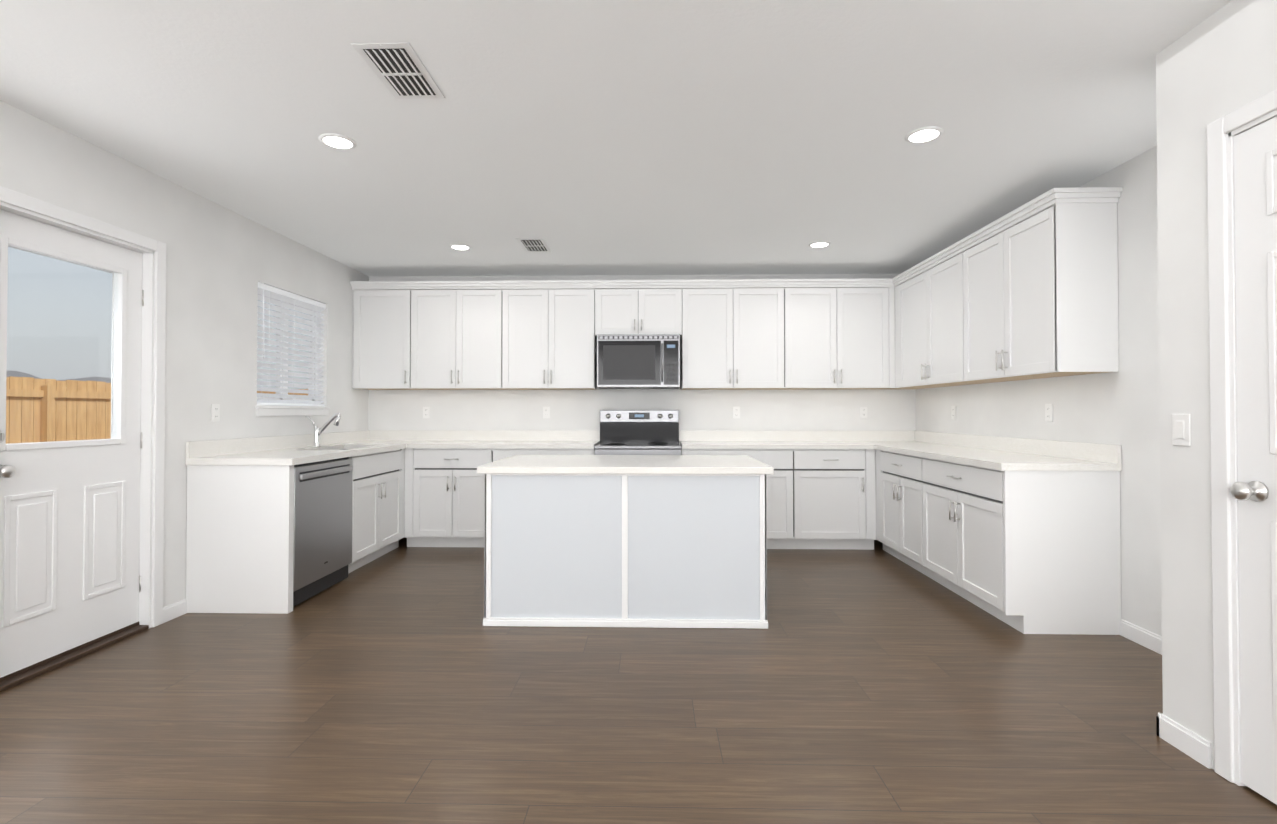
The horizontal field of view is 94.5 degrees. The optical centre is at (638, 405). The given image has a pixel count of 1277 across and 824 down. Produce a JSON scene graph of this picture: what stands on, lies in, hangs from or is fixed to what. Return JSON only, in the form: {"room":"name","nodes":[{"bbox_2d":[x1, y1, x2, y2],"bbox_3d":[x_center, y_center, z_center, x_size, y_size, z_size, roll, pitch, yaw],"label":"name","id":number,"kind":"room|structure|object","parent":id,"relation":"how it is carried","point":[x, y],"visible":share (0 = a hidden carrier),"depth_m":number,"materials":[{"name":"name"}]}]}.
{"room":"kitchen","nodes":[
{"label":"kitchen","id":0,"kind":"room"},
{"bbox_2d":[0,100,368,606],"bbox_3d":[-2.865,-0.057,1.036,0.150,2.555,9.930,0,-1,1],"label":"wall","id":1,"kind":"structure","parent":0,"point":[221,262],"depth_m":3.65,"materials":[{"name":"paint"}]},
{"bbox_2d":[0,210,143,681],"bbox_3d":[-2.821,0.182,2.920,0.180,2.078,0.799,0,-1,1],"label":"door","id":2,"kind":"structure","parent":1,"relation":"in","point":[70,579],"depth_m":2.92,"materials":[{"name":"white paint"}]},
{"bbox_2d":[0,186,165,691],"bbox_3d":[-2.826,0.154,2.915,0.197,2.181,0.949,0,-1,1],"label":"door frame","id":3,"kind":"structure","parent":1,"relation":"attached to","point":[151,546],"depth_m":3.31,"materials":[{"name":"white paint"}]},
{"bbox_2d":[163,599,186,622],"bbox_3d":[-2.811,1.164,-0.121,0.013,0.085,7.348,0,-1,1],"label":"baseboard","id":4,"kind":"structure","parent":1,"relation":"attached to","point":[174,610],"depth_m":3.47,"materials":[{"name":"white paint"}]},
{"bbox_2d":[211,404,219,421],"bbox_3d":[-2.719,0.049,3.798,0.008,0.114,0.070,0,-1,1],"label":"electrical outlet","id":5,"kind":"object","parent":1,"relation":"attached to","point":[215,412],"visible":1,"depth_m":3.79,"materials":[{"name":"white plastic"}]},
{"bbox_2d":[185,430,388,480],"bbox_3d":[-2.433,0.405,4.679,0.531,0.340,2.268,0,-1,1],"label":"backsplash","id":6,"kind":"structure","parent":1,"relation":"attached to","point":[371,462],"depth_m":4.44,"materials":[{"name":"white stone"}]},
{"bbox_2d":[255,294,329,415],"bbox_3d":[-2.763,-0.399,4.654,0.160,0.965,0.930,0,-1,1],"label":"window","id":7,"kind":"structure","parent":1,"relation":"in","point":[266,410],"depth_m":4.65,"materials":[{"name":"white plastic"}]},
{"bbox_2d":[257,282,325,405],"bbox_3d":[-2.736,-0.437,4.654,0.074,0.884,0.892,0,-1,1],"label":"window blinds","id":8,"kind":"object","parent":7,"relation":"attached to","point":[270,292],"visible":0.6,"depth_m":4.62,"materials":[{"name":"white plastic"}]},
{"bbox_2d":[0,0,1231,276],"bbox_3d":[-0.111,-1.395,0.986,5.660,0.120,9.930,0,-1,1],"label":"ceiling","id":9,"kind":"structure","parent":0,"point":[668,136],"depth_m":2.69,"materials":[{"name":"white paint"}]},
{"bbox_2d":[318,133,356,148],"bbox_3d":[-1.494,-1.307,2.934,0.170,0.008,0.170,0,-1,1],"label":"recessed light","id":10,"kind":"object","parent":9,"relation":"in","point":[337,141],"visible":1,"depth_m":2.92,"materials":[{"name":"white paint"}]},
{"bbox_2d":[351,42,444,98],"bbox_3d":[-0.938,-1.312,2.341,0.215,0.012,0.380,0,-1,1],"label":"ceiling vent","id":11,"kind":"object","parent":9,"relation":"in","point":[400,71],"visible":1,"depth_m":2.31,"materials":[{"name":"white metal"}]},
{"bbox_2d":[449,244,470,249],"bbox_3d":[-1.449,-1.285,4.804,0.170,0.008,0.170,0,-1,1],"label":"recessed light","id":12,"kind":"object","parent":9,"relation":"in","point":[460,246],"visible":0.96,"depth_m":4.78,"materials":[{"name":"white paint"}]},
{"bbox_2d":[516,238,550,251],"bbox_3d":[-0.840,-1.283,4.759,0.215,0.012,0.380,0,-1,1],"label":"ceiling vent","id":13,"kind":"object","parent":9,"relation":"in","point":[533,244],"visible":0.96,"depth_m":4.73,"materials":[{"name":"white metal"}]},
{"bbox_2d":[808,241,829,247],"bbox_3d":[1.450,-1.286,4.734,0.170,0.008,0.170,0,-1,1],"label":"recessed light","id":14,"kind":"object","parent":9,"relation":"in","point":[819,244],"visible":1,"depth_m":4.72,"materials":[{"name":"white paint"}]},
{"bbox_2d":[905,126,943,142],"bbox_3d":[1.385,-1.308,2.865,0.170,0.008,0.170,0,-1,1],"label":"recessed light","id":15,"kind":"object","parent":9,"relation":"in","point":[924,134],"visible":1,"depth_m":2.85,"materials":[{"name":"white paint"}]},
{"bbox_2d":[0,538,1276,823],"bbox_3d":[-0.111,1.280,0.954,5.660,0.120,9.930,0,-1,1],"label":"floor","id":16,"kind":"structure","parent":0,"point":[404,684],"depth_m":2.33,"materials":[{"name":"brown wood"}]},
{"bbox_2d":[293,457,352,606],"bbox_3d":[-2.361,0.814,3.950,0.597,0.883,0.692,0,-1,1],"label":"dishwasher","id":17,"kind":"object","parent":16,"relation":"on","point":[322,525],"visible":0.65,"depth_m":3.89,"materials":[{"name":"grey metal"}]},
{"bbox_2d":[265,473,404,580],"bbox_3d":[-2.383,0.936,4.764,0.627,0.660,0.929,0,-1,1],"label":"base cabinet","id":18,"kind":"object","parent":16,"relation":"on","point":[376,501],"depth_m":4.42,"materials":[{"name":"white paint"}]},
{"bbox_2d":[185,449,360,464],"bbox_3d":[-2.390,0.346,3.966,0.652,0.040,0.842,0,-1,1],"label":"countertop","id":19,"kind":"structure","parent":18,"relation":"on","point":[267,456],"depth_m":3.71,"materials":[{"name":"white stone"}]},
{"bbox_2d":[305,413,340,446],"bbox_3d":[-2.539,0.198,4.752,0.288,0.274,0.060,0,-1,1],"label":"faucet","id":20,"kind":"object","parent":19,"relation":"on","point":[317,432],"depth_m":4.74,"materials":[{"name":"silver metal"}]},
{"bbox_2d":[421,449,500,546],"bbox_3d":[-1.634,0.830,5.502,0.836,0.889,0.617,0,-1,1],"label":"base cabinet","id":21,"kind":"object","parent":16,"relation":"on","point":[452,490],"depth_m":5.20,"materials":[{"name":"white paint"}]},
{"bbox_2d":[329,441,599,448],"bbox_3d":[-1.532,0.364,5.450,2.297,0.040,0.728,0,-1,1],"label":"countertop","id":22,"kind":"structure","parent":21,"relation":"on","point":[344,444],"depth_m":5.17,"materials":[{"name":"white stone"}]},
{"bbox_2d":[501,445,594,458],"bbox_3d":[-0.863,0.830,5.483,0.961,0.889,0.617,0,-1,1],"label":"base cabinet","id":23,"kind":"object","parent":16,"relation":"on","point":[505,453],"depth_m":5.18,"materials":[{"name":"white paint"}]},
{"bbox_2d":[483,475,767,628],"bbox_3d":[-0.067,0.822,3.778,1.604,0.862,0.924,0,-1,1],"label":"kitchen island","id":24,"kind":"object","parent":16,"relation":"on","point":[656,541],"depth_m":3.33,"materials":[{"name":"white wood"}]},
{"bbox_2d":[477,455,772,474],"bbox_3d":[-0.067,0.372,3.770,1.662,0.038,0.940,0,-1,1],"label":"island countertop","id":25,"kind":"structure","parent":24,"relation":"on","point":[516,464],"depth_m":3.40,"materials":[{"name":"white stone"}]},
{"bbox_2d":[594,410,681,454],"bbox_3d":[0.002,0.658,5.422,0.768,1.230,0.683,0,-1,1],"label":"range","id":26,"kind":"object","parent":16,"relation":"on","point":[639,432],"visible":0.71,"depth_m":5.69,"materials":[{"name":"silver metal"}]},
{"bbox_2d":[682,449,804,548],"bbox_3d":[0.903,0.829,5.441,1.031,0.889,0.617,0,-1,1],"label":"base cabinet","id":27,"kind":"object","parent":16,"relation":"on","point":[785,487],"depth_m":5.13,"materials":[{"name":"white paint"}]},
{"bbox_2d":[805,449,868,549],"bbox_3d":[1.632,0.829,5.423,0.682,0.889,0.617,0,-1,1],"label":"base cabinet","id":28,"kind":"object","parent":16,"relation":"on","point":[836,480],"depth_m":5.12,"materials":[{"name":"white paint"}]},
{"bbox_2d":[679,441,932,448],"bbox_3d":[1.530,0.363,5.418,2.287,0.040,0.643,0,-1,1],"label":"countertop","id":29,"kind":"structure","parent":28,"relation":"on","point":[685,444],"depth_m":5.12,"materials":[{"name":"white stone"}]},
{"bbox_2d":[873,449,916,569],"bbox_3d":[2.347,0.820,4.634,0.617,0.889,0.965,0,-1,1],"label":"base cabinet","id":30,"kind":"object","parent":16,"relation":"on","point":[894,499],"depth_m":4.71,"materials":[{"name":"white paint"}]},
{"bbox_2d":[913,457,1121,634],"bbox_3d":[2.326,0.809,3.748,0.617,0.889,1.062,0,-1,1],"label":"base cabinet","id":31,"kind":"object","parent":16,"relation":"on","point":[1021,535],"depth_m":3.22,"materials":[{"name":"white paint"}]},
{"bbox_2d":[873,445,1120,472],"bbox_3d":[2.322,0.348,4.144,0.642,0.040,1.867,0,-1,1],"label":"countertop","id":32,"kind":"structure","parent":31,"relation":"on","point":[1001,459],"depth_m":3.55,"materials":[{"name":"white stone"}]},
{"bbox_2d":[368,274,915,430],"bbox_3d":[0.007,0.001,5.859,5.660,2.555,0.150,0,-1,1],"label":"wall","id":33,"kind":"structure","parent":0,"point":[816,410],"depth_m":5.79,"materials":[{"name":"paint"}]},
{"bbox_2d":[352,287,417,389],"bbox_3d":[-2.370,-0.627,5.682,0.610,0.947,0.327,0,-1,1],"label":"upper cabinet","id":34,"kind":"object","parent":33,"relation":"attached to","point":[384,319],"depth_m":5.53,"materials":[{"name":"white paint"}]},
{"bbox_2d":[423,407,429,417],"bbox_3d":[-2.094,0.073,5.829,0.070,0.114,0.008,0,-1,1],"label":"electrical outlet","id":35,"kind":"object","parent":33,"relation":"attached to","point":[426,412],"visible":1,"depth_m":5.83,"materials":[{"name":"white plastic"}]},
{"bbox_2d":[418,283,509,389],"bbox_3d":[-1.697,-0.627,5.666,0.984,0.947,0.327,0,-1,1],"label":"upper cabinet","id":36,"kind":"object","parent":33,"relation":"attached to","point":[464,328],"depth_m":5.51,"materials":[{"name":"white paint"}]},
{"bbox_2d":[543,407,549,417],"bbox_3d":[-0.905,0.073,5.800,0.070,0.114,0.008,0,-1,1],"label":"electrical outlet","id":37,"kind":"object","parent":33,"relation":"attached to","point":[546,412],"visible":1,"depth_m":5.80,"materials":[{"name":"white plastic"}]},
{"bbox_2d":[510,283,597,389],"bbox_3d":[-0.867,-0.627,5.646,0.926,0.947,0.327,0,-1,1],"label":"upper cabinet","id":38,"kind":"object","parent":33,"relation":"attached to","point":[553,341],"depth_m":5.49,"materials":[{"name":"white paint"}]},
{"bbox_2d":[594,283,681,338],"bbox_3d":[0.001,-0.874,5.628,0.810,0.454,0.327,0,-1,1],"label":"upper cabinet","id":39,"kind":"object","parent":33,"relation":"attached to","point":[621,308],"depth_m":5.47,"materials":[{"name":"white paint"}]},
{"bbox_2d":[597,334,679,388],"bbox_3d":[0.003,-0.402,5.569,0.760,0.485,0.422,0,-1,1],"label":"microwave","id":40,"kind":"object","parent":39,"relation":"attached to","point":[638,361],"visible":1,"depth_m":5.38,"materials":[{"name":"grey metal"}]},
{"bbox_2d":[369,430,912,440],"bbox_3d":[0.005,0.298,5.767,5.354,0.100,0.021,0,-1,1],"label":"backsplash","id":41,"kind":"structure","parent":33,"relation":"attached to","point":[374,435],"depth_m":5.77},
{"bbox_2d":[733,407,739,417],"bbox_3d":[0.955,0.072,5.755,0.070,0.114,0.008,0,-1,1],"label":"electrical outlet","id":42,"kind":"object","parent":33,"relation":"attached to","point":[736,412],"visible":1,"depth_m":5.75,"materials":[{"name":"white plastic"}]},
{"bbox_2d":[680,283,793,389],"bbox_3d":[0.908,-0.628,5.603,1.004,0.947,0.327,0,-1,1],"label":"upper cabinet","id":43,"kind":"object","parent":33,"relation":"attached to","point":[736,336],"depth_m":5.44,"materials":[{"name":"white paint"}]},
{"bbox_2d":[794,283,889,389],"bbox_3d":[1.818,-0.628,5.581,1.065,0.947,0.327,0,-1,1],"label":"upper cabinet","id":44,"kind":"object","parent":33,"relation":"attached to","point":[842,330],"depth_m":5.42,"materials":[{"name":"white paint"}]},
{"bbox_2d":[860,407,866,417],"bbox_3d":[2.184,0.072,5.726,0.070,0.114,0.008,0,-1,1],"label":"electrical outlet","id":45,"kind":"object","parent":33,"relation":"attached to","point":[863,412],"visible":1,"depth_m":5.72,"materials":[{"name":"white plastic"}]},
{"bbox_2d":[916,146,1161,636],"bbox_3d":[2.719,-0.021,4.030,0.150,2.555,3.676,0,-1,1],"label":"wall","id":46,"kind":"structure","parent":0,"point":[1121,407],"depth_m":3.17,"materials":[{"name":"paint"}]},
{"bbox_2d":[890,243,981,388],"bbox_3d":[2.470,-0.638,4.787,0.377,0.947,1.271,0,-1,1],"label":"upper cabinet","id":47,"kind":"object","parent":46,"relation":"attached to","point":[928,303],"depth_m":4.71,"materials":[{"name":"white paint"}]},
{"bbox_2d":[951,406,955,418],"bbox_3d":[2.662,0.063,4.989,0.008,0.114,0.070,0,-1,1],"label":"electrical outlet","id":48,"kind":"object","parent":46,"relation":"attached to","point":[953,412],"visible":1,"depth_m":4.99,"materials":[{"name":"white plastic"}]},
{"bbox_2d":[913,431,1120,464],"bbox_3d":[2.641,0.282,4.448,0.020,0.100,2.489,0,-1,1],"label":"backsplash","id":49,"kind":"structure","parent":46,"relation":"attached to","point":[1087,451],"depth_m":3.93,"materials":[{"name":"white stone"}]},
{"bbox_2d":[966,195,1120,382],"bbox_3d":[2.470,-0.650,3.753,0.327,0.947,1.043,0,-1,1],"label":"upper cabinet","id":50,"kind":"object","parent":46,"relation":"attached to","point":[1028,290],"depth_m":3.34,"materials":[{"name":"white paint"}]},
{"bbox_2d":[1045,404,1052,421],"bbox_3d":[2.633,0.049,3.789,0.008,0.114,0.070,0,-1,1],"label":"electrical outlet","id":51,"kind":"object","parent":46,"relation":"attached to","point":[1048,412],"visible":1,"depth_m":3.78,"materials":[{"name":"white plastic"}]},
{"bbox_2d":[1156,0,1276,768],"bbox_3d":[1.935,-0.081,-0.917,0.120,2.555,6.254,0,-1,1],"label":"wall","id":52,"kind":"structure","parent":0,"point":[1221,62],"depth_m":2.06,"materials":[{"name":"paint"}]},
{"bbox_2d":[1120,619,1211,768],"bbox_3d":[2.207,1.161,-0.352,0.663,0.085,7.128,0,-1,1],"label":"baseboard","id":53,"kind":"structure","parent":52,"relation":"attached to","point":[1191,744],"depth_m":2.15,"materials":[{"name":"white paint"}]},
{"bbox_2d":[1172,414,1190,445],"bbox_3d":[1.942,0.088,2.115,0.010,0.114,0.070,0,-1,1],"label":"light switch","id":54,"kind":"object","parent":52,"relation":"attached to","point":[1181,429],"visible":1,"depth_m":2.11,"materials":[{"name":"white plastic"}]},
{"bbox_2d":[1207,89,1276,785],"bbox_3d":[1.990,0.134,1.614,0.135,2.186,0.762,0,-1,1],"label":"door frame","id":55,"kind":"structure","parent":52,"relation":"attached to","point":[1222,132],"depth_m":1.95,"materials":[{"name":"white paint"}]},
{"bbox_2d":[1230,116,1276,804],"bbox_3d":[1.923,0.167,1.615,0.103,2.097,0.610,0,-1,1],"label":"door","id":56,"kind":"structure","parent":52,"relation":"in","point":[1253,489],"depth_m":1.85,"materials":[{"name":"white paint"}]},
{"bbox_3d":[-110.801,1.878,32.405,217.130,0.200,180.000,0,-1,1],"label":"ground","id":57,"kind":"structure","parent":0,"visible":0},
{"bbox_2d":[6,370,110,382],"bbox_3d":[-185.532,-2.893,192.817,60.000,15.205,537.000,0,-1,1],"label":"hills","id":58,"kind":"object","parent":57,"relation":"on","point":[100,379],"depth_m":165.30,"materials":[{"name":"grey"}]},
{"bbox_2d":[6,376,307,443],"bbox_3d":[-0.865,0.525,4.205,13.732,1.827,12.874,0,-1,1],"label":"fence","id":59,"kind":"object","parent":57,"relation":"on","point":[53,415],"depth_m":7.74,"materials":[{"name":"brown wood"}]}
]}

